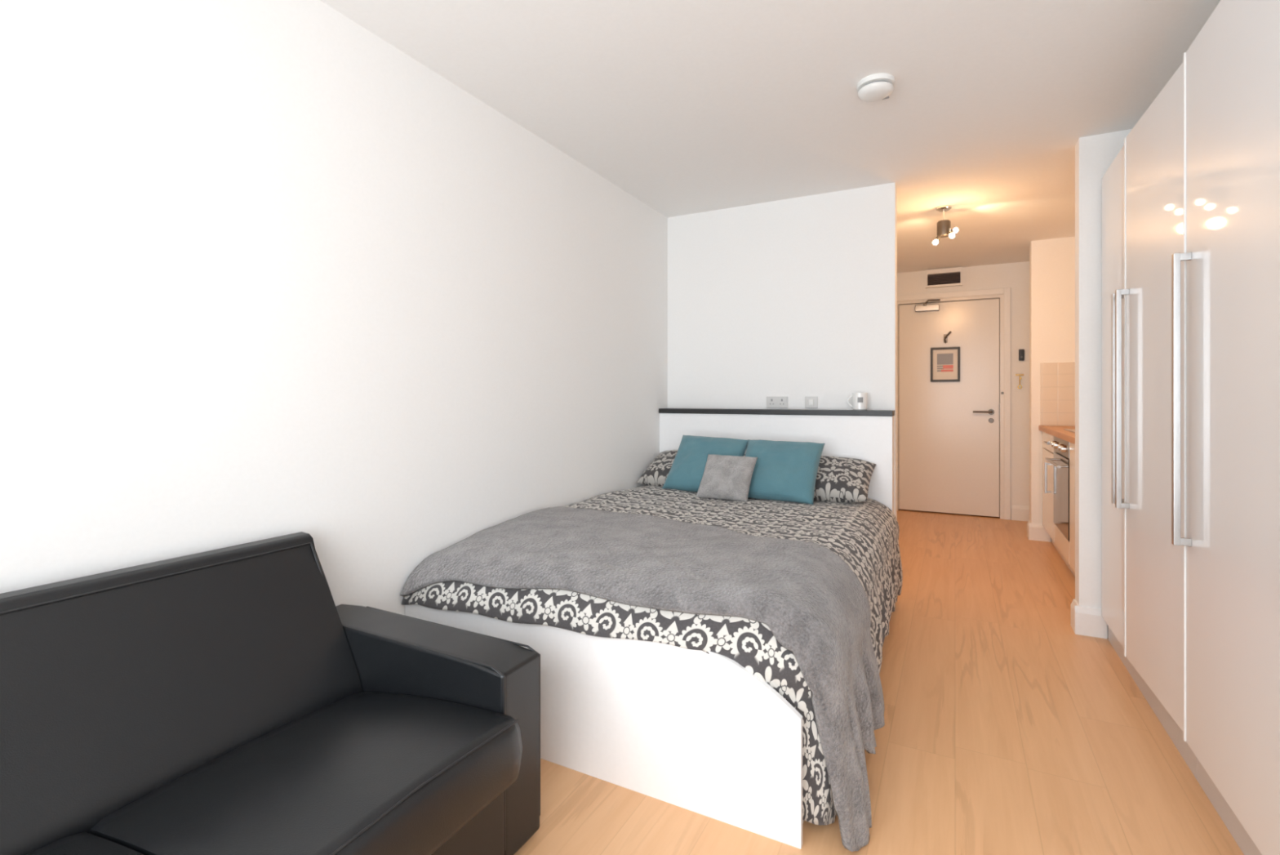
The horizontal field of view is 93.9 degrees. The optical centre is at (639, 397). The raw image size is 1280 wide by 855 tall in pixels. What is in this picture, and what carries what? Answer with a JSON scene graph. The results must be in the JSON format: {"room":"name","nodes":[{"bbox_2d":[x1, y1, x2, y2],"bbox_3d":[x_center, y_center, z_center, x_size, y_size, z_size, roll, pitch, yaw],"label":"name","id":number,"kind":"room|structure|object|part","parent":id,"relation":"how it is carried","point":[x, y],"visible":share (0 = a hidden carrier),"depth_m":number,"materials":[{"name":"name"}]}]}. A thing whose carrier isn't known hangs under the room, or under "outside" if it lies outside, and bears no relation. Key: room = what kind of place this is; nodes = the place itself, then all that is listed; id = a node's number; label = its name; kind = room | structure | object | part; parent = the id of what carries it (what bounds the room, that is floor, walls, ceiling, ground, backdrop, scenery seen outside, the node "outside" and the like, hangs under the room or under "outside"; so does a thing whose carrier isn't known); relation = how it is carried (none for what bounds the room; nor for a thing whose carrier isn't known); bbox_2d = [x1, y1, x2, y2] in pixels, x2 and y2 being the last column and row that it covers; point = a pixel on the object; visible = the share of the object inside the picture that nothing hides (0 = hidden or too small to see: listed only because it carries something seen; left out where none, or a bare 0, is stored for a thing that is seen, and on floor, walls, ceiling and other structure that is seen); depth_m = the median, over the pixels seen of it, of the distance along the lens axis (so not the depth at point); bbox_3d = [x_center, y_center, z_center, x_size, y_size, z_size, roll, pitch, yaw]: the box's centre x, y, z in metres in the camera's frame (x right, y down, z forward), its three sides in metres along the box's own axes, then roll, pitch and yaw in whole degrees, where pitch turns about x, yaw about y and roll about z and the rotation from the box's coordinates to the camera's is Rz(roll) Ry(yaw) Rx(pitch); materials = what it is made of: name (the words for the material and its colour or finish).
{"room":"studio apartment","nodes":[
{"label":"studio apartment","id":0,"kind":"room"},
{"bbox_2d":[0,0,667,615],"bbox_3d":[-0.904,-0.056,2.150,0.120,2.352,4.700,0,0,28],"label":"wall","id":1,"kind":"structure","parent":0,"point":[267,270],"depth_m":1.75,"materials":[{"name":"white paint"}]},
{"bbox_2d":[320,0,1220,272],"bbox_3d":[1.094,-1.292,2.634,3.202,0.120,7.420,0,0,28],"label":"ceiling","id":2,"kind":"structure","parent":0,"point":[686,107],"depth_m":2.36,"materials":[{"name":"paint"}]},
{"bbox_2d":[856,73,894,102],"bbox_3d":[0.923,-1.204,2.340,0.140,0.055,0.140,0,0,28],"label":"smoke detector","id":3,"kind":"object","parent":2,"relation":"attached to","point":[877,86],"visible":1,"depth_m":2.30,"materials":[{"name":"white plastic"}]},
{"bbox_2d":[932,204,958,244],"bbox_3d":[1.973,-1.109,3.860,0.133,0.247,0.111,0,0,41],"label":"ceiling lamp","id":4,"kind":"object","parent":2,"relation":"attached to","point":[944,226],"visible":1,"depth_m":3.84,"materials":[{"name":"metal"}]},
{"bbox_3d":[1.910,-1.002,3.864,0.033,0.033,0.033,0,0,28],"label":"bulb","id":5,"kind":"part","parent":4,"relation":"part of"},
{"bbox_3d":[1.984,-1.028,3.800,0.033,0.033,0.033,0,0,28],"label":"bulb","id":6,"kind":"part","parent":4,"relation":"part of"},
{"bbox_3d":[2.037,-1.078,3.857,0.033,0.033,0.033,0,0,28],"label":"bulb","id":7,"kind":"part","parent":4,"relation":"part of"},
{"bbox_2d":[667,182,897,519],"bbox_3d":[0.853,-0.056,3.812,1.438,2.352,0.120,0,0,28],"label":"wall","id":8,"kind":"structure","parent":0,"point":[795,298],"depth_m":3.71,"materials":[{"name":"white paint"}]},
{"bbox_2d":[766,395,787,408],"bbox_3d":[0.856,0.030,3.736,0.135,0.072,0.012,0,0,28],"label":"double socket","id":9,"kind":"object","parent":8,"relation":"attached to","point":[772,402],"visible":1,"depth_m":3.73,"materials":[{"name":"grey plastic"}]},
{"bbox_2d":[804,395,817,408],"bbox_3d":[1.042,0.030,3.637,0.075,0.072,0.014,0,0,28],"label":"wall switch","id":10,"kind":"object","parent":8,"relation":"attached to","point":[811,402],"visible":1,"depth_m":3.63,"materials":[{"name":"grey plastic"}]},
{"bbox_2d":[514,508,1244,854],"bbox_3d":[1.094,1.170,2.634,3.202,0.100,7.420,0,0,28],"label":"floor","id":11,"kind":"structure","parent":0,"point":[1007,729],"depth_m":1.87,"materials":[{"name":"brown wood"}]},
{"bbox_2d":[0,531,540,854],"bbox_3d":[-0.927,0.757,1.020,0.859,0.725,1.540,0,0,28],"label":"sofa","id":12,"kind":"object","parent":11,"relation":"on","point":[223,700],"visible":1,"depth_m":1.27,"materials":[{"name":"black leather"}]},
{"bbox_2d":[26,831,143,854],"bbox_3d":[-0.939,0.799,0.691,0.574,0.151,0.645,0,0,28],"label":"seat cushion","id":13,"kind":"object","parent":12,"relation":"on","point":[37,842],"depth_m":1.05,"materials":[{"name":"black leather"}]},
{"bbox_3d":[-1.174,0.677,1.150,0.300,0.565,1.242,0,0,28],"label":"backrest","id":14,"kind":"part","parent":12,"relation":"part of","materials":[{"name":"black leather"}]},
{"bbox_2d":[88,691,522,854],"bbox_3d":[-0.648,0.799,1.242,0.574,0.151,0.585,0,0,28],"label":"seat cushion","id":15,"kind":"object","parent":12,"relation":"on","point":[313,772],"depth_m":1.18,"materials":[{"name":"black leather"}]},
{"bbox_3d":[-0.635,0.875,1.653,0.785,0.466,0.147,0,0,28],"label":"armrest","id":16,"kind":"part","parent":12,"relation":"part of","materials":[{"name":"black leather"}]},
{"bbox_3d":[-0.941,0.975,1.026,0.787,0.190,1.212,0,0,28],"label":"frame","id":17,"kind":"part","parent":12,"relation":"part of","materials":[{"name":"black leather"}]},
{"bbox_2d":[404,604,804,848],"bbox_3d":[0.265,0.870,2.729,1.400,0.500,2.081,0,0,28],"label":"bed","id":18,"kind":"object","parent":11,"relation":"on","point":[696,731],"visible":0.34,"depth_m":1.65,"materials":[{"name":"wood"}]},
{"bbox_2d":[401,484,902,825],"bbox_3d":[0.302,0.813,2.680,1.507,0.589,2.090,0,0,28],"label":"duvet","id":19,"kind":"object","parent":18,"relation":"on","point":[864,535],"visible":0.46,"depth_m":1.97,"materials":[{"name":"fabric"}]},
{"bbox_2d":[400,506,884,851],"bbox_3d":[0.039,0.814,2.132,1.540,0.608,0.871,0,0,28],"label":"throw blanket","id":20,"kind":"object","parent":19,"relation":"on","point":[809,597],"visible":1,"depth_m":1.83,"materials":[{"name":"grey fabric"}]},
{"bbox_2d":[636,449,745,486],"bbox_3d":[0.346,0.446,3.659,0.661,0.238,0.332,0,0,28],"label":"pillow","id":21,"kind":"object","parent":19,"relation":"on","point":[656,473],"visible":0.21,"depth_m":3.64,"materials":[{"name":"fabric"}]},
{"bbox_2d":[662,435,748,492],"bbox_3d":[0.382,0.384,3.446,0.427,0.309,0.294,0,0,30],"label":"cushion","id":22,"kind":"object","parent":19,"relation":"on","point":[686,473],"visible":0.67,"depth_m":3.42,"materials":[{"name":"teal fabric"}]},
{"bbox_2d":[695,453,757,502],"bbox_3d":[0.466,0.428,3.208,0.285,0.223,0.198,0,0,28],"label":"cushion","id":23,"kind":"object","parent":19,"relation":"on","point":[724,477],"visible":1,"depth_m":3.16,"materials":[{"name":"grey fabric"}]},
{"bbox_2d":[745,439,824,504],"bbox_3d":[0.753,0.393,3.250,0.435,0.304,0.288,0,0,29],"label":"cushion","id":24,"kind":"object","parent":19,"relation":"on","point":[784,470],"visible":0.83,"depth_m":3.17,"materials":[{"name":"teal fabric"}]},
{"bbox_2d":[813,455,875,502],"bbox_3d":[0.946,0.446,3.342,0.660,0.234,0.331,0,0,29],"label":"pillow","id":25,"kind":"object","parent":19,"relation":"on","point":[838,479],"visible":0.34,"depth_m":3.16,"materials":[{"name":"fabric"}]},
{"bbox_2d":[658,408,894,514],"bbox_3d":[0.792,0.597,3.696,1.435,1.046,0.141,0,0,28],"label":"headboard","id":26,"kind":"object","parent":11,"relation":"on","point":[868,435],"visible":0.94,"depth_m":3.51,"materials":[{"name":"white laminate"}]},
{"bbox_2d":[846,392,867,410],"bbox_3d":[1.259,0.024,3.444,0.103,0.100,0.084,0,0,-13],"label":"mug","id":27,"kind":"object","parent":26,"relation":"on","point":[860,400],"visible":1,"depth_m":3.41,"materials":[{"name":"white ceramic"}]},
{"bbox_3d":[1.217,0.022,3.464,0.035,0.074,0.011,0,0,28],"label":"handle","id":28,"kind":"part","parent":27,"relation":"part of","materials":[{"name":"white ceramic"}]},
{"bbox_2d":[1042,431,1064,560],"bbox_3d":[3.244,0.689,4.242,0.657,0.862,0.629,0,0,28],"label":"base cabinet","id":29,"kind":"object","parent":11,"relation":"on","point":[1048,451],"visible":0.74,"depth_m":4.30,"materials":[{"name":"laminate"}]},
{"bbox_3d":[2.889,0.570,4.233,0.038,0.220,0.014,0,0,28],"label":"handle","id":30,"kind":"part","parent":29,"relation":"part of","materials":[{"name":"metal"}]},
{"bbox_3d":[2.995,0.323,4.373,0.019,0.125,0.619,0,0,28],"label":"drawer","id":31,"kind":"part","parent":29,"relation":"part of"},
{"bbox_3d":[2.995,0.694,4.373,0.019,0.603,0.619,0,0,28],"label":"door","id":32,"kind":"part","parent":29,"relation":"part of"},
{"bbox_2d":[1045,435,1075,577],"bbox_3d":[2.923,0.689,3.704,0.625,0.862,0.618,0,0,28],"label":"oven","id":33,"kind":"object","parent":11,"relation":"on","point":[1060,463],"visible":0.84,"depth_m":3.78,"materials":[{"name":"metal"}]},
{"bbox_3d":[2.717,0.312,3.903,0.028,0.044,0.044,0,0,28],"label":"knob","id":34,"kind":"part","parent":33,"relation":"part of","materials":[{"name":"metal"}]},
{"bbox_3d":[2.669,0.420,3.838,0.051,0.020,0.520,0,0,28],"label":"handle","id":35,"kind":"part","parent":33,"relation":"part of","materials":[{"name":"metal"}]},
{"bbox_3d":[2.701,0.614,3.821,0.023,0.483,0.610,0,0,28],"label":"door","id":36,"kind":"part","parent":33,"relation":"part of","materials":[{"name":"black glass"}]},
{"bbox_3d":[2.703,0.928,3.820,0.019,0.133,0.610,0,0,28],"label":"panel","id":37,"kind":"part","parent":33,"relation":"part of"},
{"bbox_3d":[2.702,0.312,3.821,0.021,0.105,0.610,0,0,28],"label":"control panel","id":38,"kind":"part","parent":33,"relation":"part of","materials":[{"name":"metal"}]},
{"bbox_3d":[2.577,0.312,3.638,0.028,0.044,0.044,0,0,28],"label":"knob","id":39,"kind":"part","parent":33,"relation":"part of","materials":[{"name":"metal"}]},
{"bbox_2d":[1069,442,1075,572],"bbox_3d":[2.651,0.689,3.078,0.619,0.862,0.739,0,0,28],"label":"base cabinet","id":40,"kind":"object","parent":11,"relation":"on","point":[1072,446],"visible":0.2,"depth_m":3.46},
{"bbox_2d":[1038,425,1075,444],"bbox_3d":[2.934,0.238,3.639,0.641,0.038,2.002,0,0,28],"label":"countertop","id":41,"kind":"structure","parent":40,"relation":"on","point":[1058,431],"depth_m":3.94,"materials":[{"name":"brown wood"}]},
{"bbox_2d":[1063,428,1075,432],"bbox_3d":[2.955,0.211,3.676,0.500,0.015,0.560,0,0,28],"label":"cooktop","id":42,"kind":"object","parent":41,"relation":"in","point":[1073,430],"visible":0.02,"depth_m":3.91,"materials":[{"name":"silver glass"}]},
{"bbox_2d":[1101,52,1196,778],"bbox_3d":[2.125,0.052,2.134,0.669,2.135,1.150,0,0,28],"label":"wardrobe","id":43,"kind":"object","parent":11,"relation":"on","point":[1144,188],"visible":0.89,"depth_m":2.11,"materials":[{"name":"laminate"}]},
{"bbox_3d":[2.036,-0.002,2.554,0.020,2.027,0.481,0,0,28],"label":"door","id":44,"kind":"part","parent":43,"relation":"part of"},
{"bbox_3d":[1.921,0.005,2.399,0.040,0.845,0.020,0,0,28],"label":"handle","id":45,"kind":"part","parent":43,"relation":"part of","materials":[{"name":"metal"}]},
{"bbox_3d":[1.860,0.005,2.305,0.041,0.845,0.020,0,0,28],"label":"handle","id":46,"kind":"part","parent":43,"relation":"part of","materials":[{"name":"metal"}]},
{"bbox_3d":[1.769,-0.002,2.048,0.020,2.027,0.643,0,0,26],"label":"door","id":47,"kind":"part","parent":43,"relation":"part of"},
{"bbox_2d":[1171,0,1279,854],"bbox_3d":[1.557,0.052,1.046,0.659,2.135,1.313,0,0,28],"label":"wardrobe","id":48,"kind":"object","parent":11,"relation":"on","point":[1232,256],"visible":1,"depth_m":1.45,"materials":[{"name":"laminate"}]},
{"bbox_3d":[1.568,0.005,1.730,0.040,0.845,0.020,0,0,28],"label":"handle","id":49,"kind":"part","parent":48,"relation":"part of","materials":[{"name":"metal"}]},
{"bbox_2d":[897,261,1029,519],"bbox_3d":[3.319,-0.056,5.587,1.780,2.352,0.120,0,0,28],"label":"wall","id":50,"kind":"structure","parent":0,"point":[1015,276],"depth_m":5.46,"materials":[{"name":"white paint"}]},
{"bbox_2d":[925,266,962,288],"bbox_3d":[2.898,-1.140,5.701,0.310,0.170,0.070,0,0,28],"label":"air vent","id":51,"kind":"object","parent":50,"relation":"in","point":[945,277],"visible":1,"depth_m":5.68,"materials":[{"name":"black metal"}]},
{"bbox_2d":[898,298,999,516],"bbox_3d":[2.932,0.083,5.690,0.869,2.050,0.172,0,0,28],"label":"door","id":52,"kind":"structure","parent":50,"relation":"in","point":[948,431],"depth_m":5.72,"materials":[{"name":"wood"}]},
{"bbox_3d":[2.800,-0.913,5.748,0.139,0.057,0.084,0,0,-16],"label":"closer arm","id":53,"kind":"part","parent":52,"relation":"part of","materials":[{"name":"metal"}]},
{"bbox_2d":[930,346,959,382],"bbox_3d":[2.925,-0.315,5.727,0.252,0.330,0.022,0,0,28],"label":"picture frame","id":54,"kind":"object","parent":52,"relation":"attached to","point":[944,361],"visible":1,"depth_m":5.73,"materials":[{"name":"black wood"}]},
{"bbox_2d":[937,353,953,371],"bbox_3d":[2.924,-0.335,5.727,0.138,0.171,0.002,0,0,28],"label":"print","id":55,"kind":"object","parent":54,"relation":"attached to","point":[944,361],"depth_m":5.73},
{"bbox_3d":[3.198,0.135,5.561,0.176,0.052,0.063,0,0,28],"label":"handle","id":56,"kind":"part","parent":52,"relation":"part of","materials":[{"name":"metal"}]},
{"bbox_3d":[3.265,0.215,5.556,0.046,0.046,0.008,0,0,28],"label":"keyhole plate","id":57,"kind":"part","parent":52,"relation":"part of","materials":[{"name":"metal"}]},
{"bbox_2d":[897,287,1010,519],"bbox_3d":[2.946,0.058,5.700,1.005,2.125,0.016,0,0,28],"label":"trim","id":58,"kind":"structure","parent":50,"relation":"attached to","point":[1006,291],"depth_m":5.48,"materials":[{"name":"white wood"}]},
{"bbox_2d":[1011,505,1029,520],"bbox_3d":[3.736,1.054,5.289,0.765,0.132,0.018,0,0,28],"label":"baseboard","id":59,"kind":"structure","parent":50,"relation":"attached to","point":[1019,513],"depth_m":5.43,"materials":[{"name":"white wood"}]},
{"bbox_2d":[1018,349,1024,360],"bbox_3d":[3.464,-0.385,5.426,0.042,0.104,0.029,0,0,28],"label":"intercom","id":60,"kind":"object","parent":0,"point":[1021,352],"depth_m":5.42,"materials":[{"name":"black plastic"}]},
{"bbox_2d":[1029,236,1075,541],"bbox_3d":[3.414,-0.056,4.599,0.690,2.352,0.120,0,0,28],"label":"wall","id":61,"kind":"structure","parent":0,"point":[1051,261],"depth_m":4.67,"materials":[{"name":"white paint"}]},
{"bbox_2d":[1026,520,1050,542],"bbox_3d":[3.152,1.054,4.727,0.143,0.132,0.138,0,0,28],"label":"baseboard","id":62,"kind":"structure","parent":61,"relation":"attached to","point":[1035,531],"depth_m":4.67,"materials":[{"name":"white wood"}]},
{"bbox_2d":[1040,361,1075,426],"bbox_3d":[3.409,-0.026,4.527,0.629,0.488,0.010,0,0,28],"label":"backsplash","id":63,"kind":"structure","parent":61,"relation":"attached to","point":[1057,380],"depth_m":4.62,"materials":[{"name":"beige tile"}]},
{"bbox_2d":[1075,128,1132,637],"bbox_3d":[2.417,-0.056,2.719,0.700,2.352,0.105,0,0,28],"label":"wall pier","id":64,"kind":"object","parent":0,"point":[1094,154],"visible":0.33,"depth_m":2.82,"materials":[{"name":"white paint"}]},
{"bbox_2d":[1070,598,1106,638],"bbox_3d":[2.141,1.054,2.854,0.122,0.132,0.123,0,0,28],"label":"baseboard","id":65,"kind":"object","parent":64,"relation":"attached to","point":[1084,620],"visible":0.88,"depth_m":2.81,"materials":[{"name":"white wood"}]}
]}

